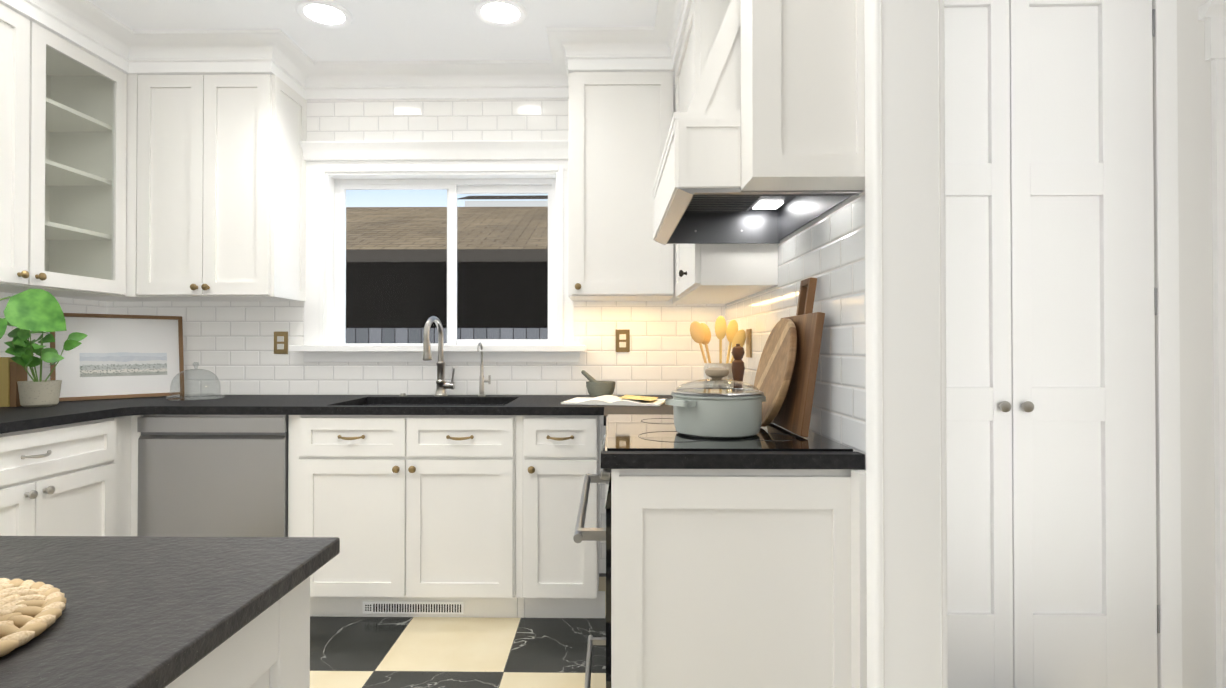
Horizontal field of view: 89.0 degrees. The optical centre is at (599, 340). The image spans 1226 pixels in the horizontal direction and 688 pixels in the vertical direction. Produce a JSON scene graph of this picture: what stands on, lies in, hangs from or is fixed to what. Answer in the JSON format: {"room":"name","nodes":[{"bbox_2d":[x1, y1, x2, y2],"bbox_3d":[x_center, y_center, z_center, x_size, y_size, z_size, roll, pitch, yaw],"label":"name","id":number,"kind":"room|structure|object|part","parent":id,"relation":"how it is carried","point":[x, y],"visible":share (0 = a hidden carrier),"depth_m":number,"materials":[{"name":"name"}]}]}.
{"room":"kitchen","nodes":[
{"label":"kitchen","id":0,"kind":"room"},
{"bbox_2d":[0,292,106,380],"bbox_3d":[-2.677,-0.131,0.148,0.120,2.600,6.218,0,-1,1],"label":"wall","id":1,"kind":"structure","parent":0,"point":[69,305],"depth_m":2.91,"materials":[{"name":"tile"}]},
{"bbox_2d":[0,3,29,285],"bbox_3d":[-2.392,-0.738,2.039,0.389,1.047,0.798,0,-1,1],"label":"upper cabinet","id":2,"kind":"object","parent":1,"relation":"attached to","point":[14,104],"visible":1,"depth_m":2.38,"materials":[{"name":"white wood"}]},
{"bbox_2d":[0,21,126,296],"bbox_3d":[-2.382,-0.733,2.684,0.389,1.047,0.488,0,-1,1],"label":"upper cabinet","id":3,"kind":"object","parent":1,"relation":"attached to","point":[77,168],"visible":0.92,"depth_m":2.87,"materials":[{"name":"white wood"}]},
{"bbox_2d":[88,0,657,60],"bbox_3d":[-0.685,-1.455,0.270,7.700,0.050,6.500,0,-1,1],"label":"ceiling","id":4,"kind":"structure","parent":0,"point":[398,30],"depth_m":2.77,"materials":[{"name":"white paint"}]},
{"bbox_2d":[0,0,147,74],"bbox_3d":[-2.183,-1.336,2.297,0.124,0.152,1.310,0,-1,1],"label":"crown molding","id":5,"kind":"structure","parent":4,"relation":"attached to","point":[94,30],"depth_m":2.66,"materials":[{"name":"white wood"}]},
{"bbox_2d":[132,29,299,79],"bbox_3d":[-1.762,-1.330,2.889,0.648,0.152,0.134,0,-1,1],"label":"crown molding","id":6,"kind":"structure","parent":4,"relation":"attached to","point":[231,51],"depth_m":2.90,"materials":[{"name":"white wood"}]},
{"bbox_2d":[295,0,352,28],"bbox_3d":[-1.177,-1.404,2.681,0.228,0.010,0.227,0,-1,1],"label":"recessed light","id":7,"kind":"object","parent":4,"relation":"in","point":[322,13],"depth_m":2.68,"materials":[{"name":"white paint"}]},
{"bbox_2d":[473,0,527,26],"bbox_3d":[-0.422,-1.404,2.672,0.226,0.010,0.210,0,-1,1],"label":"recessed light","id":8,"kind":"object","parent":4,"relation":"in","point":[496,13],"depth_m":2.67,"materials":[{"name":"white paint"}]},
{"bbox_2d":[540,26,651,79],"bbox_3d":[-0.007,-1.331,2.862,0.462,0.152,0.134,0,-1,1],"label":"crown molding","id":9,"kind":"structure","parent":4,"relation":"attached to","point":[617,48],"depth_m":2.88,"materials":[{"name":"white wood"}]},
{"bbox_2d":[648,0,691,71],"bbox_3d":[0.304,-1.334,2.514,0.129,0.152,0.800,0,-1,1],"label":"crown molding","id":10,"kind":"structure","parent":4,"relation":"attached to","point":[665,38],"depth_m":2.75,"materials":[{"name":"white wood"}]},
{"bbox_2d":[107,72,724,572],"bbox_3d":[-1.868,-0.103,3.327,5.242,2.600,0.160,0,-1,1],"label":"wall","id":11,"kind":"structure","parent":0,"point":[229,346],"depth_m":3.23,"materials":[{"name":"tile"}]},
{"bbox_2d":[61,74,182,301],"bbox_3d":[-2.371,-0.729,3.095,0.399,1.047,0.326,0,-1,1],"label":"upper cabinet","id":12,"kind":"object","parent":11,"relation":"attached to","point":[131,189],"visible":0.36,"depth_m":2.93,"materials":[{"name":"white wood"}]},
{"bbox_2d":[136,74,306,300],"bbox_3d":[-1.848,-0.729,3.070,0.643,1.047,0.359,0,-1,1],"label":"upper cabinet","id":13,"kind":"object","parent":11,"relation":"attached to","point":[221,188],"visible":1,"depth_m":2.93,"materials":[{"name":"white wood"}]},
{"bbox_2d":[274,332,287,353],"label":"outlet plates","id":14,"kind":"object","parent":11,"relation":"attached to","point":[281,341],"depth_m":3.23,"materials":[{"name":"gold metal"}]},
{"bbox_2d":[284,56,567,100],"bbox_3d":[-0.833,-1.328,3.186,1.448,0.152,0.128,0,-1,1],"label":"crown molding","id":15,"kind":"structure","parent":11,"relation":"attached to","point":[424,79],"depth_m":3.20,"materials":[{"name":"white wood"}]},
{"bbox_2d":[289,140,585,361],"bbox_3d":[-0.817,-0.453,3.267,1.501,1.129,0.250,0,-1,1],"label":"window unit","id":16,"kind":"structure","parent":11,"relation":"in","point":[453,187],"depth_m":3.23,"materials":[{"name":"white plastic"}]},
{"bbox_2d":[568,71,673,300],"bbox_3d":[0.102,-0.729,3.041,0.491,1.047,0.359,0,-1,1],"label":"upper cabinet","id":17,"kind":"object","parent":11,"relation":"attached to","point":[619,123],"visible":1,"depth_m":2.90,"materials":[{"name":"white wood"}]},
{"bbox_2d":[616,330,629,351],"label":"outlet plates","id":18,"kind":"object","parent":11,"relation":"attached to","point":[622,336],"depth_m":3.21,"materials":[{"name":"gold metal"}]},
{"bbox_2d":[310,573,605,687],"bbox_3d":[-0.685,1.194,0.247,7.700,0.050,6.500,0,-1,1],"label":"floor","id":19,"kind":"structure","parent":0,"point":[414,652],"depth_m":2.38,"materials":[{"name":"tile"}]},
{"bbox_2d":[0,418,116,535],"bbox_3d":[-2.264,0.748,2.190,0.640,0.878,0.730,0,-1,1],"label":"base cabinet","id":20,"kind":"object","parent":19,"relation":"on","point":[59,480],"visible":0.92,"depth_m":2.29,"materials":[{"name":"white wood"}]},
{"bbox_2d":[0,403,135,433],"bbox_3d":[-2.260,0.286,1.824,0.660,0.035,1.590,0,-1,1],"label":"countertop","id":21,"kind":"structure","parent":20,"relation":"on","point":[18,418],"depth_m":2.37,"materials":[{"name":"stone"}]},
{"bbox_2d":[0,357,27,406],"bbox_3d":[-2.494,0.172,2.616,0.142,0.205,0.055,0,-1,1],"label":"book","id":22,"kind":"object","parent":21,"relation":"on","point":[12,373],"visible":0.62,"depth_m":2.59,"materials":[{"name":"brown paper"}]},
{"bbox_2d":[0,289,66,338],"bbox_3d":[-2.254,0.039,2.095,0.496,0.462,0.628,0,-1,1],"label":"plant","id":23,"kind":"object","parent":21,"relation":"on","point":[35,309],"visible":1,"depth_m":2.29,"materials":[{"name":"plant"}]},
{"bbox_2d":[4,318,87,406],"bbox_3d":[-2.355,0.062,2.632,0.253,0.424,0.238,0,-1,1],"label":"herb plant","id":24,"kind":"object","parent":21,"relation":"on","point":[35,392],"visible":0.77,"depth_m":2.58,"materials":[{"name":"green plant"}]},
{"bbox_2d":[113,416,131,535],"bbox_3d":[-2.284,0.751,2.605,0.588,0.878,0.096,0,-1,1],"label":"base cabinet","id":25,"kind":"object","parent":19,"relation":"on","point":[123,497],"visible":0.04,"depth_m":2.61,"materials":[{"name":"white wood"}]},
{"bbox_2d":[131,415,142,535],"bbox_3d":[-1.966,0.754,2.925,0.038,0.878,0.550,0,-1,1],"label":"cabinet filler","id":26,"kind":"object","parent":19,"relation":"on","point":[135,435],"depth_m":2.65,"materials":[{"name":"white wood"}]},
{"bbox_2d":[137,415,288,536],"bbox_3d":[-1.630,0.754,2.912,0.622,0.878,0.586,0,-1,1],"label":"dishwasher","id":27,"kind":"object","parent":19,"relation":"on","point":[212,475],"visible":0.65,"depth_m":2.62,"materials":[{"name":"silver metal"}]},
{"bbox_2d":[176,580,309,687],"bbox_3d":[-1.073,0.721,-0.030,1.394,0.892,1.686,0,-1,1],"label":"kitchen island","id":28,"kind":"object","parent":19,"relation":"on","point":[275,652],"depth_m":0.70,"materials":[{"name":"wood"}]},
{"bbox_2d":[0,536,339,687],"bbox_3d":[-1.073,0.263,-0.026,1.434,0.022,1.726,0,-1,1],"label":"island countertop","id":29,"kind":"structure","parent":28,"relation":"on","point":[139,611],"depth_m":0.63,"materials":[{"name":"black stone"}]},
{"bbox_2d":[0,578,65,656],"bbox_3d":[-0.622,0.249,0.504,0.290,0.014,0.290,0,-1,1],"label":"woven placemat","id":30,"kind":"object","parent":29,"relation":"on","point":[30,610],"visible":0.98,"depth_m":0.57,"materials":[{"name":"brown wicker"}]},
{"bbox_2d":[288,415,517,617],"bbox_3d":[-0.832,0.754,2.901,0.963,0.878,0.640,0,-1,1],"label":"base cabinet","id":31,"kind":"object","parent":19,"relation":"on","point":[412,507],"depth_m":2.62,"materials":[{"name":"white wood"}]},
{"bbox_3d":[-1.290,0.754,2.915,0.046,0.878,0.550,0,-1,1],"label":"base cabinet filler","id":32,"kind":"part","parent":31,"relation":"part of","materials":[{"name":"white wood"}]},
{"bbox_2d":[59,395,672,414],"bbox_3d":[-0.966,0.403,2.897,3.214,0.250,0.658,0,-1,1],"label":"countertop","id":33,"kind":"structure","parent":31,"relation":"on","point":[230,404],"depth_m":2.70,"materials":[{"name":"stone"}]},
{"bbox_2d":[50,313,184,400],"bbox_3d":[-2.311,0.075,3.013,0.071,0.405,0.514,0,-1,42],"label":"framed art","id":34,"kind":"object","parent":33,"relation":"on","point":[114,356],"visible":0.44,"depth_m":3.01,"materials":[{"name":"white paper"}]},
{"bbox_2d":[165,362,224,400],"bbox_3d":[-1.944,0.190,3.005,0.240,0.175,0.240,0,-1,1],"label":"dome","id":35,"kind":"object","parent":33,"relation":"on","point":[206,396],"visible":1,"depth_m":3.02,"materials":[{"name":"clear glass"}]},
{"bbox_2d":[423,316,454,396],"bbox_3d":[-0.785,0.079,3.068,0.120,0.398,0.216,0,-1,1],"label":"faucet","id":36,"kind":"object","parent":33,"relation":"on","point":[442,385],"visible":1,"depth_m":3.12,"materials":[{"name":"silver metal"}]},
{"bbox_2d":[477,342,490,395],"bbox_3d":[-0.580,0.143,3.102,0.063,0.271,0.114,0,-1,1],"label":"filter faucet","id":37,"kind":"object","parent":33,"relation":"on","point":[481,383],"visible":1,"depth_m":3.13,"materials":[{"name":"silver metal"}]},
{"bbox_2d":[581,370,614,396],"bbox_3d":[-0.006,0.210,3.015,0.166,0.136,0.142,0,-1,1],"label":"mortar","id":38,"kind":"object","parent":33,"relation":"on","point":[595,388],"visible":0.88,"depth_m":2.96,"materials":[{"name":"stone"}]},
{"bbox_2d":[561,395,664,405],"bbox_3d":[0.073,0.262,2.794,0.430,0.028,0.280,0,-1,13],"label":"open magazine","id":39,"kind":"object","parent":33,"relation":"on","point":[629,400],"visible":1,"depth_m":2.70,"materials":[{"name":"white paper"}]},
{"bbox_2d":[690,316,745,387],"bbox_3d":[0.511,0.084,2.709,0.233,0.383,0.127,0,-1,1],"label":"utensil crock","id":40,"kind":"object","parent":33,"relation":"on","point":[700,333],"visible":0.6,"depth_m":2.70,"materials":[{"name":"yellow wood"}]},
{"bbox_2d":[731,344,744,387],"bbox_3d":[0.575,0.143,2.587,0.056,0.262,0.056,0,-1,1],"label":"pepper mill","id":41,"kind":"object","parent":33,"relation":"on","point":[738,366],"visible":0.71,"depth_m":2.57,"materials":[{"name":"brown wood"}]},
{"bbox_2d":[363,601,462,613],"bbox_3d":[-0.802,1.148,2.683,0.433,0.050,0.010,0,-1,1],"label":"air vent grille","id":42,"kind":"object","parent":31,"relation":"attached to","point":[397,607],"visible":1,"depth_m":2.68,"materials":[{"name":"white metal"}]},
{"bbox_2d":[516,415,604,617],"bbox_3d":[-0.160,0.754,2.891,0.377,0.878,0.640,0,-1,1],"label":"base cabinet","id":43,"kind":"object","parent":19,"relation":"on","point":[561,456],"depth_m":2.61,"materials":[{"name":"white wood"}]},
{"bbox_3d":[-0.334,0.754,2.901,0.029,0.878,0.550,0,-1,1],"label":"base cabinet filler","id":44,"kind":"part","parent":43,"relation":"part of","materials":[{"name":"white wood"}]},
{"bbox_2d":[592,403,672,425],"bbox_3d":[0.317,0.292,2.414,0.634,0.035,0.332,0,-1,1],"label":"countertop","id":45,"kind":"structure","parent":43,"relation":"on","point":[664,409],"depth_m":2.49,"materials":[{"name":"stone"}]},
{"bbox_2d":[573,414,866,687],"bbox_3d":[0.283,0.722,1.828,0.683,0.922,0.829,0,-1,1],"label":"range","id":46,"kind":"object","parent":19,"relation":"on","point":[624,432],"depth_m":1.47,"materials":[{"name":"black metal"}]},
{"bbox_2d":[665,367,765,438],"bbox_3d":[0.333,0.168,1.766,0.301,0.186,0.258,0,-1,1],"label":"pot","id":47,"kind":"object","parent":46,"relation":"on","point":[723,413],"visible":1,"depth_m":1.67,"materials":[{"name":"ceramic"}]},
{"bbox_3d":[0.324,0.741,1.454,0.591,0.878,0.082,0,-1,1],"label":"kitchen range end panel","id":48,"kind":"part","parent":46,"relation":"part of","materials":[{"name":"white wood"}]},
{"bbox_2d":[753,318,796,426],"bbox_3d":[0.527,0.096,1.894,0.099,0.329,0.337,0,-1,1],"label":"round cutting board","id":49,"kind":"object","parent":46,"relation":"on","point":[774,372],"visible":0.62,"depth_m":1.82,"materials":[{"name":"brown wood"}]},
{"bbox_2d":[771,277,824,436],"bbox_3d":[0.578,0.040,1.840,0.080,0.438,0.360,0,-1,1],"label":"rectangular cutting board","id":50,"kind":"object","parent":46,"relation":"on","point":[794,414],"visible":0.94,"depth_m":1.73,"materials":[{"name":"brown wood"}]},
{"bbox_2d":[601,451,864,468],"bbox_3d":[0.311,0.283,1.479,0.616,0.035,0.041,0,-1,1],"label":"countertop","id":51,"kind":"structure","parent":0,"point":[609,459],"depth_m":1.46,"materials":[{"name":"stone"}]},
{"bbox_2d":[725,190,865,470],"bbox_3d":[0.685,-0.113,2.271,0.104,2.600,1.869,0,-1,1],"label":"wall","id":52,"kind":"structure","parent":0,"point":[826,249],"depth_m":1.68,"materials":[{"name":"tile"}]},
{"bbox_2d":[672,0,777,303],"bbox_3d":[0.477,-0.724,2.712,0.322,1.064,1.004,0,-1,1],"label":"upper cabinet","id":53,"kind":"object","parent":52,"relation":"attached to","point":[715,273],"visible":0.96,"depth_m":2.22,"materials":[{"name":"white wood"}]},
{"bbox_2d":[746,329,751,356],"label":"outlet plates","id":54,"kind":"object","parent":52,"relation":"attached to","point":[748,331],"depth_m":2.63,"materials":[{"name":"gold metal"}]},
{"bbox_2d":[652,0,864,244],"bbox_3d":[0.402,-0.878,1.778,0.443,1.074,0.861,0,-1,1],"label":"range hood","id":55,"kind":"object","parent":52,"relation":"attached to","point":[699,196],"depth_m":1.38,"materials":[{"name":"painted wood"},{"name":"stainless steel"}]},
{"bbox_3d":[0.475,-0.885,1.407,0.287,1.066,0.120,0,-1,1],"label":"range hood side panel","id":56,"kind":"part","parent":55,"relation":"part of","materials":[{"name":"white wood"}]},
{"bbox_2d":[864,0,947,687],"bbox_3d":[0.658,-0.117,1.686,0.165,2.598,0.800,0,-1,1],"label":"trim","id":57,"kind":"structure","parent":52,"relation":"attached to","point":[906,442],"depth_m":1.29,"materials":[{"name":"white wood"}]},
{"bbox_2d":[1152,0,1215,687],"bbox_3d":[1.965,-0.114,2.128,2.456,2.600,0.120,0,-1,1],"label":"wall","id":58,"kind":"structure","parent":0,"point":[1196,378],"depth_m":2.07,"materials":[{"name":"white paint"}]},
{"bbox_2d":[944,0,1012,687],"bbox_3d":[1.139,-0.036,2.084,0.468,2.420,0.066,0,-1,1],"label":"pantry door","id":59,"kind":"structure","parent":58,"relation":"in","point":[978,376],"depth_m":2.09,"materials":[{"name":"white wood"}]},
{"bbox_2d":[1009,0,1159,687],"bbox_3d":[1.614,-0.036,2.077,0.475,2.420,0.066,0,-1,1],"label":"pantry door","id":60,"kind":"structure","parent":58,"relation":"in","point":[1084,553],"depth_m":2.08,"materials":[{"name":"white wood"}]},
{"bbox_3d":[1.848,-0.070,2.071,0.007,2.070,0.004,0,-1,1],"label":"right pantry door hinges","id":61,"kind":"part","parent":60,"relation":"part of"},
{"bbox_2d":[1155,0,1225,687],"bbox_3d":[1.945,-0.065,2.044,2.095,2.500,0.046,0,-1,1],"label":"door frame","id":62,"kind":"structure","parent":58,"relation":"attached to","point":[1212,14],"depth_m":2.06,"materials":[{"name":"white wood"}]},
{"label":"outside","id":63,"kind":"structure","parent":0,"visible":0},
{"bbox_2d":[346,190,547,342],"bbox_3d":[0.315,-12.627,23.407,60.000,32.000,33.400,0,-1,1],"label":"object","id":64,"kind":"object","parent":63,"point":[397,231],"depth_m":8.95,"materials":[{"name":"clear glass"}]}
]}

